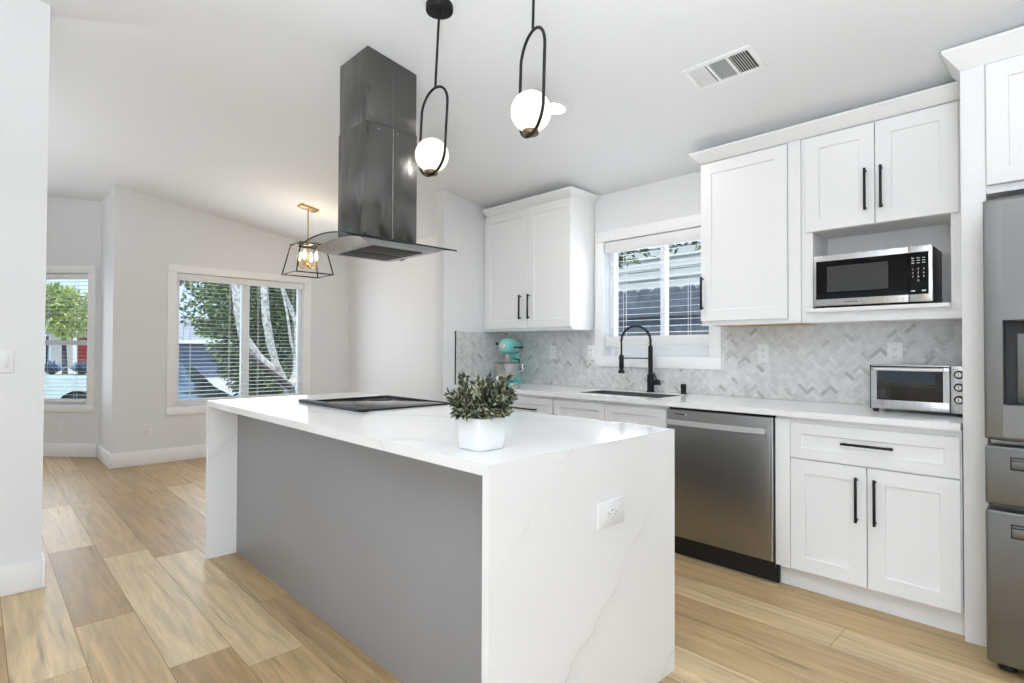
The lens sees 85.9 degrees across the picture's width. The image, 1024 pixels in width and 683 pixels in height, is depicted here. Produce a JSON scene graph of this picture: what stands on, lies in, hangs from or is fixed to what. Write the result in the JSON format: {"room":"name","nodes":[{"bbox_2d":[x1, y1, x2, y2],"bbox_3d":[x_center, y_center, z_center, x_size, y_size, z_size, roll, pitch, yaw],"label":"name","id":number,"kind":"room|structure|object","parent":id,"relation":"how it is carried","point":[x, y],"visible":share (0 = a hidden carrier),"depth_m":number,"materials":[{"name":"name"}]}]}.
{"room":"kitchen","nodes":[
{"label":"kitchen","id":0,"kind":"room"},
{"bbox_2d":[0,0,49,596],"bbox_3d":[-3.123,-0.412,2.171,1.954,3.300,0.136,1,-1,-44],"label":"wall","id":1,"kind":"structure","parent":0,"point":[24,24],"depth_m":2.75,"materials":[{"name":"white paint"}]},
{"bbox_2d":[0,349,13,372],"bbox_3d":[-2.511,0.098,2.684,0.116,0.117,0.009,1,-1,-44],"label":"light switch","id":2,"kind":"object","parent":1,"relation":"attached to","point":[6,356],"visible":1,"depth_m":2.71,"materials":[{"name":"white plastic"}]},
{"bbox_2d":[41,552,45,587],"bbox_3d":[-2.424,1.176,2.836,0.016,0.147,0.136,1,-1,-44],"label":"baseboard","id":3,"kind":"structure","parent":1,"relation":"attached to","point":[43,565],"depth_m":2.79,"materials":[{"name":"white paint"}]},
{"bbox_2d":[43,196,101,443],"bbox_3d":[-5.262,-0.259,6.279,1.340,3.100,0.150,0,-1,4],"label":"wall","id":4,"kind":"structure","parent":0,"point":[73,225],"depth_m":6.18,"materials":[{"name":"white paint"}]},
{"bbox_2d":[44,265,95,411],"bbox_3d":[-5.110,-0.031,6.245,0.896,1.641,0.148,0,-1,4],"label":"window","id":5,"kind":"structure","parent":4,"relation":"in","point":[90,269],"depth_m":6.15,"materials":[{"name":"white paint"}]},
{"bbox_2d":[44,273,87,401],"bbox_3d":[-5.112,-0.042,6.216,0.720,1.446,0.050,0,-1,4],"label":"window blind","id":6,"kind":"object","parent":5,"relation":"attached to","point":[48,276],"visible":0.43,"depth_m":6.20,"materials":[{"name":"white plastic"}]},
{"bbox_2d":[43,443,96,456],"bbox_3d":[-5.279,1.215,6.174,1.288,0.147,0.016,0,-1,4],"label":"baseboard","id":7,"kind":"structure","parent":4,"relation":"attached to","point":[49,449],"depth_m":6.14,"materials":[{"name":"white paint"}]},
{"bbox_2d":[98,190,111,451],"bbox_3d":[-4.327,-0.210,5.967,0.150,3.000,0.680,1,-1,-44],"label":"wall","id":8,"kind":"structure","parent":0,"point":[106,210],"depth_m":5.90,"materials":[{"name":"white paint"}]},
{"bbox_2d":[96,444,110,468],"bbox_3d":[-4.328,1.213,5.823,0.016,0.147,0.831,1,-1,-44],"label":"baseboard","id":9,"kind":"structure","parent":8,"relation":"attached to","point":[102,454],"depth_m":5.77,"materials":[{"name":"white paint"}]},
{"bbox_2d":[109,186,348,453],"bbox_3d":[-3.166,-0.198,6.521,2.585,3.000,0.150,1,-1,-44],"label":"wall","id":10,"kind":"structure","parent":0,"point":[149,234],"depth_m":5.88,"materials":[{"name":"white paint"}]},
{"bbox_2d":[144,423,151,434],"bbox_3d":[-3.817,0.914,5.761,0.070,0.117,0.008,1,-1,-44],"label":"power outlet","id":11,"kind":"object","parent":10,"relation":"attached to","point":[147,426],"visible":1,"depth_m":5.76,"materials":[{"name":"white plastic"}]},
{"bbox_2d":[111,444,205,468],"bbox_3d":[-3.113,1.227,6.440,2.585,0.147,0.016,1,-1,-44],"label":"baseboard","id":12,"kind":"structure","parent":10,"relation":"attached to","point":[120,460],"depth_m":5.81,"materials":[{"name":"white paint"}]},
{"bbox_2d":[166,264,310,414],"bbox_3d":[-3.173,-0.011,6.485,1.580,1.625,0.148,1,-1,-44],"label":"window","id":13,"kind":"structure","parent":10,"relation":"in","point":[173,269],"depth_m":6.49,"materials":[{"name":"white paint"}]},
{"bbox_2d":[176,273,303,402],"bbox_3d":[-3.149,-0.029,6.460,1.400,1.411,0.061,1,-1,-44],"label":"window blind","id":14,"kind":"object","parent":13,"relation":"attached to","point":[180,276],"visible":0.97,"depth_m":6.38,"materials":[{"name":"white plastic"}]},
{"bbox_2d":[435,190,497,401],"bbox_3d":[-0.355,-0.021,4.955,0.745,2.620,0.115,1,-1,-44],"label":"wall","id":15,"kind":"structure","parent":0,"point":[459,221],"depth_m":4.75,"materials":[{"name":"white paint"}]},
{"bbox_2d":[0,456,1023,682],"bbox_3d":[-2.574,1.319,2.445,7.918,0.150,15.132,1,-1,-44],"label":"floor","id":16,"kind":"structure","parent":0,"point":[131,593],"depth_m":2.45,"materials":[{"name":"brown wood"}]},
{"bbox_2d":[236,414,481,682],"bbox_3d":[-0.531,0.814,2.694,0.765,0.880,2.404,1,-1,-44],"label":"kitchen island","id":17,"kind":"object","parent":16,"relation":"on","point":[384,548],"visible":0.4,"depth_m":2.16,"materials":[{"name":"grey paint"}]},
{"bbox_2d":[205,392,674,682],"bbox_3d":[-0.579,0.796,2.647,0.954,0.913,2.460,1,-1,-44],"label":"countertop","id":18,"kind":"structure","parent":16,"relation":"on","point":[565,599],"depth_m":1.80,"materials":[{"name":"white stone"}]},
{"bbox_2d":[298,395,450,412],"bbox_3d":[-0.762,0.337,3.070,0.572,0.016,0.718,1,-1,-44],"label":"cooktop","id":19,"kind":"object","parent":18,"relation":"in","point":[386,402],"visible":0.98,"depth_m":3.01,"materials":[{"name":"black glass"}]},
{"bbox_2d":[443,370,521,451],"bbox_3d":[-0.095,0.205,1.685,0.237,0.239,0.231,1,-1,-44],"label":"potted plant","id":20,"kind":"object","parent":18,"relation":"on","point":[480,431],"visible":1,"depth_m":1.64,"materials":[{"name":"green plant"}]},
{"bbox_2d":[598,496,623,530],"bbox_3d":[0.328,0.565,1.810,0.144,0.086,0.009,1,-1,-44],"label":"power outlet","id":21,"kind":"object","parent":18,"relation":"attached to","point":[611,512],"visible":1,"depth_m":1.80,"materials":[{"name":"white plastic"}]},
{"bbox_2d":[606,506,617,519],"bbox_3d":[0.330,0.565,1.808,0.066,0.033,0.002,1,-1,-44],"label":"socket","id":22,"kind":"object","parent":21,"relation":"attached to","point":[611,511],"depth_m":1.81,"materials":[{"name":"grey plastic"}]},
{"bbox_2d":[456,390,554,414],"bbox_3d":[0.105,0.843,4.531,0.637,0.882,1.110,1,-1,-44],"label":"base cabinet","id":23,"kind":"object","parent":16,"relation":"on","point":[525,403],"visible":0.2,"depth_m":4.08,"materials":[{"name":"white paint"}]},
{"bbox_2d":[453,382,962,430],"bbox_3d":[0.908,0.376,3.724,0.632,0.030,3.393,1,-1,-44],"label":"countertop","id":24,"kind":"structure","parent":23,"relation":"on","point":[858,413],"depth_m":3.00,"materials":[{"name":"stone"}]},
{"bbox_2d":[495,338,524,384],"bbox_3d":[0.006,0.169,4.793,0.265,0.408,0.370,0,-1,22],"label":"stand mixer","id":25,"kind":"object","parent":24,"relation":"on","point":[511,347],"visible":0.91,"depth_m":4.68,"materials":[{"name":"teal metal"}]},
{"bbox_2d":[495,362,523,379],"bbox_3d":[-0.030,0.256,4.717,0.221,0.151,0.256,1,-1,-44],"label":"bowl","id":26,"kind":"object","parent":25,"relation":"on","point":[502,368],"depth_m":4.65,"materials":[{"name":"silver plastic"}]},
{"bbox_2d":[582,390,681,397],"bbox_3d":[0.811,0.483,3.820,0.329,0.235,0.659,1,-1,-44],"label":"sink","id":27,"kind":"object","parent":24,"relation":"in","point":[637,394],"visible":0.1,"depth_m":3.99,"materials":[{"name":"grey metal"}]},
{"bbox_2d":[618,324,660,391],"bbox_3d":[0.924,0.120,3.990,0.302,0.489,0.066,0,-1,13],"label":"kitchen faucet","id":28,"kind":"object","parent":24,"relation":"on","point":[651,382],"visible":1,"depth_m":3.97,"materials":[{"name":"black metal"}]},
{"bbox_2d":[681,384,685,393],"bbox_3d":[1.188,0.329,3.809,0.037,0.068,0.037,1,-1,-44],"label":"air gap cap","id":29,"kind":"object","parent":24,"relation":"on","point":[683,386],"visible":1,"depth_m":3.79,"materials":[{"name":"black metal"}]},
{"bbox_2d":[870,364,962,416],"bbox_3d":[2.021,0.233,2.713,0.312,0.234,0.382,1,-1,-44],"label":"toaster oven","id":30,"kind":"object","parent":24,"relation":"on","point":[915,387],"visible":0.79,"depth_m":2.63,"materials":[{"name":"silver metal"}]},
{"bbox_2d":[553,397,669,427],"bbox_3d":[0.813,0.834,3.806,0.637,0.882,0.909,1,-1,-44],"label":"base cabinet","id":31,"kind":"object","parent":16,"relation":"on","point":[628,413],"visible":0.15,"depth_m":3.57,"materials":[{"name":"white paint"}]},
{"bbox_2d":[667,407,779,582],"bbox_3d":[1.335,0.828,3.245,0.654,0.882,0.610,1,-1,-44],"label":"dishwasher","id":32,"kind":"object","parent":16,"relation":"on","point":[725,480],"visible":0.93,"depth_m":3.01,"materials":[{"name":"silver metal"}]},
{"bbox_2d":[775,416,964,635],"bbox_3d":[1.826,0.822,2.770,0.637,0.882,0.751,1,-1,-44],"label":"base cabinet","id":33,"kind":"object","parent":16,"relation":"on","point":[868,515],"visible":0.99,"depth_m":2.53,"materials":[{"name":"white paint"}]},
{"bbox_2d":[941,26,1023,646],"bbox_3d":[2.466,0.009,2.127,0.641,2.494,1.178,1,-1,-44],"label":"tall cabinet","id":34,"kind":"object","parent":16,"relation":"on","point":[989,71],"visible":0.77,"depth_m":2.29,"materials":[{"name":"white paint"}]},
{"bbox_2d":[983,194,1023,672],"bbox_3d":[2.373,0.354,2.019,0.835,1.799,0.908,1,-1,-44],"label":"refrigerator","id":35,"kind":"object","parent":16,"relation":"on","point":[1003,217],"visible":1,"depth_m":2.06,"materials":[{"name":"silver metal"}]},
{"bbox_2d":[39,0,1023,245],"bbox_3d":[-2.185,-1.635,2.218,7.630,0.899,11.400,1,-1,-44],"label":"ceiling","id":36,"kind":"structure","parent":0,"point":[225,109],"depth_m":3.08,"materials":[{"name":"white paint"}]},
{"bbox_2d":[281,203,333,278],"bbox_3d":[-2.056,-1.017,5.538,0.391,0.703,0.367,1,-1,-44],"label":"lantern pendant","id":37,"kind":"object","parent":36,"relation":"hanging from","point":[302,206],"visible":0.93,"depth_m":5.53,"materials":[{"name":"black metal"}]},
{"bbox_2d":[298,250,317,268],"bbox_3d":[-2.056,-0.823,5.535,0.156,0.173,0.155,1,-1,-44],"label":"bulb","id":38,"kind":"object","parent":37,"relation":"on","point":[307,265],"depth_m":5.53,"materials":[{"name":"glass"}]},
{"bbox_2d":[298,46,456,261],"bbox_3d":[-0.731,-1.009,3.025,0.666,1.054,0.550,1,-1,-44],"label":"range hood","id":39,"kind":"object","parent":36,"relation":"hanging from","point":[377,165],"visible":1,"depth_m":2.94,"materials":[{"name":"grey metal"}]},
{"bbox_2d":[415,0,452,176],"bbox_3d":[-0.355,-1.141,2.501,0.169,0.784,0.153,0,-1,1],"label":"pendant light","id":40,"kind":"object","parent":36,"relation":"hanging from","point":[431,154],"visible":1,"depth_m":2.46,"materials":[{"name":"black metal"}]},
{"bbox_2d":[511,0,550,138],"bbox_3d":[0.073,-1.153,2.074,0.154,0.769,0.154,0,-1,18],"label":"pendant light","id":41,"kind":"object","parent":36,"relation":"hanging from","point":[530,109],"visible":1,"depth_m":2.02,"materials":[{"name":"white glass"}]},
{"bbox_2d":[549,100,569,115],"bbox_3d":[0.254,-1.372,3.237,0.170,0.031,0.172,1,-1,-44],"label":"recessed light","id":42,"kind":"object","parent":36,"relation":"in","point":[558,108],"visible":0.62,"depth_m":3.23,"materials":[{"name":"white plastic"}]},
{"bbox_2d":[682,44,766,90],"bbox_3d":[1.044,-1.344,2.713,0.200,0.039,0.342,1,-1,-44],"label":"ceiling vent","id":43,"kind":"object","parent":36,"relation":"in","point":[742,61],"visible":1,"depth_m":2.70,"materials":[{"name":"white plastic"}]},
{"bbox_2d":[348,171,926,404],"bbox_3d":[1.043,-0.028,4.164,0.150,2.620,9.400,1,-1,-44],"label":"wall","id":44,"kind":"structure","parent":0,"point":[392,305],"depth_m":6.29,"materials":[{"name":"white paint"}]},
{"bbox_2d":[482,186,598,332],"bbox_3d":[0.196,-0.631,4.668,0.356,1.084,1.072,1,-1,-44],"label":"upper cabinet","id":45,"kind":"object","parent":44,"relation":"attached to","point":[539,249],"visible":1,"depth_m":4.46,"materials":[{"name":"white paint"}]},
{"bbox_2d":[549,346,555,358],"bbox_3d":[0.350,0.093,4.747,0.008,0.117,0.070,1,-1,-44],"label":"power outlet","id":46,"kind":"object","parent":44,"relation":"attached to","point":[552,355],"visible":1,"depth_m":4.74,"materials":[{"name":"white plastic"}]},
{"bbox_2d":[588,345,594,359],"bbox_3d":[0.640,0.088,4.451,0.008,0.117,0.070,1,-1,-44],"label":"power outlet","id":47,"kind":"object","parent":44,"relation":"attached to","point":[591,348],"visible":1,"depth_m":4.44,"materials":[{"name":"white plastic"}]},
{"bbox_2d":[595,214,721,369],"bbox_3d":[1.083,-0.341,4.102,0.148,1.071,1.046,1,-1,-44],"label":"window","id":48,"kind":"structure","parent":44,"relation":"in","point":[679,357],"depth_m":4.10,"materials":[{"name":"white paint"}]},
{"bbox_2d":[605,227,708,345],"bbox_3d":[1.062,-0.378,4.082,0.050,0.827,0.870,1,-1,-44],"label":"window blind","id":49,"kind":"object","parent":48,"relation":"attached to","point":[693,234],"visible":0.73,"depth_m":4.06,"materials":[{"name":"white plastic"}]},
{"bbox_2d":[455,321,961,404],"bbox_3d":[0.917,0.130,3.738,0.622,0.462,3.400,1,-1,-44],"label":"backsplash","id":50,"kind":"structure","parent":44,"relation":"attached to","point":[830,363],"depth_m":3.48,"materials":[{"name":"grey tile"}]},
{"bbox_2d":[689,125,817,326],"bbox_3d":[1.466,-0.643,3.368,0.356,1.089,0.636,1,-1,-44],"label":"upper cabinet","id":51,"kind":"object","parent":44,"relation":"attached to","point":[751,233],"visible":0.9,"depth_m":3.25,"materials":[{"name":"white paint"}]},
{"bbox_2d":[758,344,768,362],"bbox_3d":[1.590,0.076,3.478,0.008,0.117,0.070,1,-1,-44],"label":"power outlet","id":52,"kind":"object","parent":44,"relation":"attached to","point":[763,349],"visible":1,"depth_m":3.47,"materials":[{"name":"white plastic"}]},
{"bbox_2d":[760,348,765,352],"bbox_3d":[1.588,0.056,3.477,0.002,0.027,0.034,1,-1,-44],"label":"socket","id":53,"kind":"object","parent":52,"relation":"attached to","point":[762,350],"depth_m":3.48,"materials":[{"name":"grey plastic"}]},
{"bbox_2d":[760,354,765,358],"bbox_3d":[1.588,0.095,3.476,0.002,0.027,0.034,1,-1,-44],"label":"socket","id":54,"kind":"object","parent":52,"relation":"attached to","point":[762,356],"depth_m":3.48,"materials":[{"name":"grey plastic"}]},
{"bbox_2d":[796,81,961,323],"bbox_3d":[1.942,-0.649,2.880,0.356,1.087,0.728,1,-1,-44],"label":"upper cabinet","id":55,"kind":"object","parent":44,"relation":"attached to","point":[886,174],"visible":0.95,"depth_m":2.81,"materials":[{"name":"white paint"}]},
{"bbox_2d":[814,244,941,307],"bbox_3d":[1.924,-0.321,2.906,0.285,0.282,0.521,1,-1,-44],"label":"microwave","id":56,"kind":"object","parent":55,"relation":"on","point":[912,274],"visible":0.98,"depth_m":2.78,"materials":[{"name":"silver plastic"}]},
{"bbox_2d":[806,302,950,312],"bbox_3d":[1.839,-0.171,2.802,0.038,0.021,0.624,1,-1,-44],"label":"shelf","id":57,"kind":"object","parent":55,"relation":"attached to","point":[945,306],"depth_m":2.75,"materials":[{"name":"white paint"}]},
{"bbox_2d":[887,342,902,363],"bbox_3d":[2.076,0.063,2.980,0.008,0.117,0.070,1,-1,-44],"label":"power outlet","id":58,"kind":"object","parent":44,"relation":"attached to","point":[894,349],"visible":0.99,"depth_m":2.98,"materials":[{"name":"white plastic"}]},
{"bbox_2d":[891,347,898,351],"bbox_3d":[2.074,0.043,2.979,0.002,0.027,0.034,1,-1,-44],"label":"socket","id":59,"kind":"object","parent":58,"relation":"attached to","point":[893,349],"depth_m":2.98,"materials":[{"name":"grey plastic"}]},
{"bbox_2d":[891,354,898,358],"bbox_3d":[2.074,0.083,2.978,0.002,0.027,0.034,1,-1,-44],"label":"socket","id":60,"kind":"object","parent":58,"relation":"attached to","point":[893,356],"depth_m":2.98,"materials":[{"name":"grey plastic"}]},
{"label":"outside","id":61,"kind":"structure","parent":0,"visible":0},
{"bbox_2d":[207,377,238,396],"bbox_3d":[-27.831,2.141,28.463,80.000,0.200,60.350,1,-1,-44],"label":"ground","id":62,"kind":"structure","parent":61,"point":[218,382],"depth_m":26.32,"materials":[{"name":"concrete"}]},
{"bbox_2d":[44,374,86,398],"bbox_3d":[-11.663,1.028,12.140,4.900,1.645,1.715,1,-1,-44],"label":"pickup truck","id":63,"kind":"object","parent":62,"relation":"on","point":[64,386],"visible":0.21,"depth_m":12.49,"materials":[{"name":"white paint"}]},
{"bbox_2d":[44,296,87,373],"bbox_3d":[-22.031,-0.085,21.992,12.200,4.099,10.950,1,-1,-44],"label":"house","id":64,"kind":"structure","parent":62,"relation":"on","point":[54,351],"depth_m":20.94,"materials":[{"name":"beige"}]},
{"bbox_2d":[45,373,86,391],"bbox_3d":[-12.791,1.436,16.008,3.500,0.944,1.600,1,-1,-44],"label":"planter bed","id":65,"kind":"object","parent":62,"relation":"on","point":[84,373],"visible":0.05,"depth_m":16.06,"materials":[{"name":"white"}]},
{"bbox_2d":[44,360,63,374],"bbox_3d":[-13.056,0.736,15.635,0.668,0.434,0.625,1,-1,-44],"label":"agave","id":66,"kind":"object","parent":65,"relation":"on","point":[51,371],"visible":0.61,"depth_m":15.55,"materials":[{"name":"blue plant"}]},
{"bbox_2d":[68,360,86,373],"bbox_3d":[-12.626,0.748,16.086,0.642,0.426,0.654,0,-1,8],"label":"agave","id":67,"kind":"object","parent":65,"relation":"on","point":[81,364],"visible":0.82,"depth_m":15.97,"materials":[{"name":"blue plant"}]},
{"bbox_2d":[45,281,87,373],"bbox_3d":[-14.325,-0.014,17.534,2.180,3.887,1.689,1,-1,-44],"label":"tree","id":68,"kind":"object","parent":62,"relation":"on","point":[64,314],"visible":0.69,"depth_m":17.42,"materials":[{"name":"green plant"}]},
{"bbox_2d":[178,364,231,398],"bbox_3d":[-6.405,1.110,10.297,1.550,1.464,3.300,1,-1,-44],"label":"car","id":69,"kind":"object","parent":62,"relation":"on","point":[195,375],"visible":0.02,"depth_m":10.19,"materials":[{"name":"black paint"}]},
{"bbox_2d":[179,280,233,338],"bbox_3d":[-9.478,-0.702,17.315,2.378,5.302,4.437,-1,-1,42],"label":"tree","id":70,"kind":"object","parent":62,"relation":"on","point":[200,293],"visible":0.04,"depth_m":16.96,"materials":[{"name":"green plant"}]},
{"bbox_2d":[179,316,237,377],"bbox_3d":[-19.233,0.299,37.084,12.700,3.799,9.260,1,-1,-44],"label":"house","id":71,"kind":"structure","parent":62,"relation":"on","point":[192,346],"depth_m":32.35,"materials":[{"name":"blue paint"}]},
{"bbox_2d":[202,283,295,395],"bbox_3d":[-4.792,-0.503,15.553,7.079,5.060,1.758,1,-1,-44],"label":"hedge","id":72,"kind":"object","parent":62,"relation":"on","point":[226,314],"visible":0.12,"depth_m":13.55,"materials":[{"name":"green plant"}]},
{"bbox_2d":[231,284,295,393],"bbox_3d":[-4.252,-0.105,9.675,1.468,3.912,0.294,1,-1,-44],"label":"birch tree","id":73,"kind":"object","parent":62,"relation":"on","point":[263,363],"visible":0.41,"depth_m":9.57,"materials":[{"name":"white plant"}]},
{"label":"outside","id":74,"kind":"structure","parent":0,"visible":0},
{"bbox_3d":[12.889,1.674,10.919,26.260,0.200,21.640,1,-1,-44],"label":"yard","id":75,"kind":"structure","parent":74,"visible":0},
{"bbox_2d":[618,240,700,293],"bbox_3d":[4.464,-2.019,12.071,5.600,7.140,15.800,1,-1,-44],"label":"neighbor house","id":76,"kind":"structure","parent":75,"relation":"on","point":[634,275],"depth_m":10.37,"materials":[{"name":"white"}]},
{"bbox_2d":[618,241,700,268],"bbox_3d":[1.780,-0.724,9.079,1.677,4.456,6.685,1,-1,-44],"label":"tree","id":77,"kind":"object","parent":75,"relation":"on","point":[620,258],"visible":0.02,"depth_m":8.87,"materials":[{"name":"green plant"}]},
{"bbox_2d":[618,285,708,335],"bbox_3d":[1.444,0.427,6.579,0.160,2.085,10.598,1,-1,-44],"label":"picket fence","id":78,"kind":"object","parent":75,"relation":"on","point":[646,319],"visible":0.04,"depth_m":6.29,"materials":[{"name":"grey wood"}]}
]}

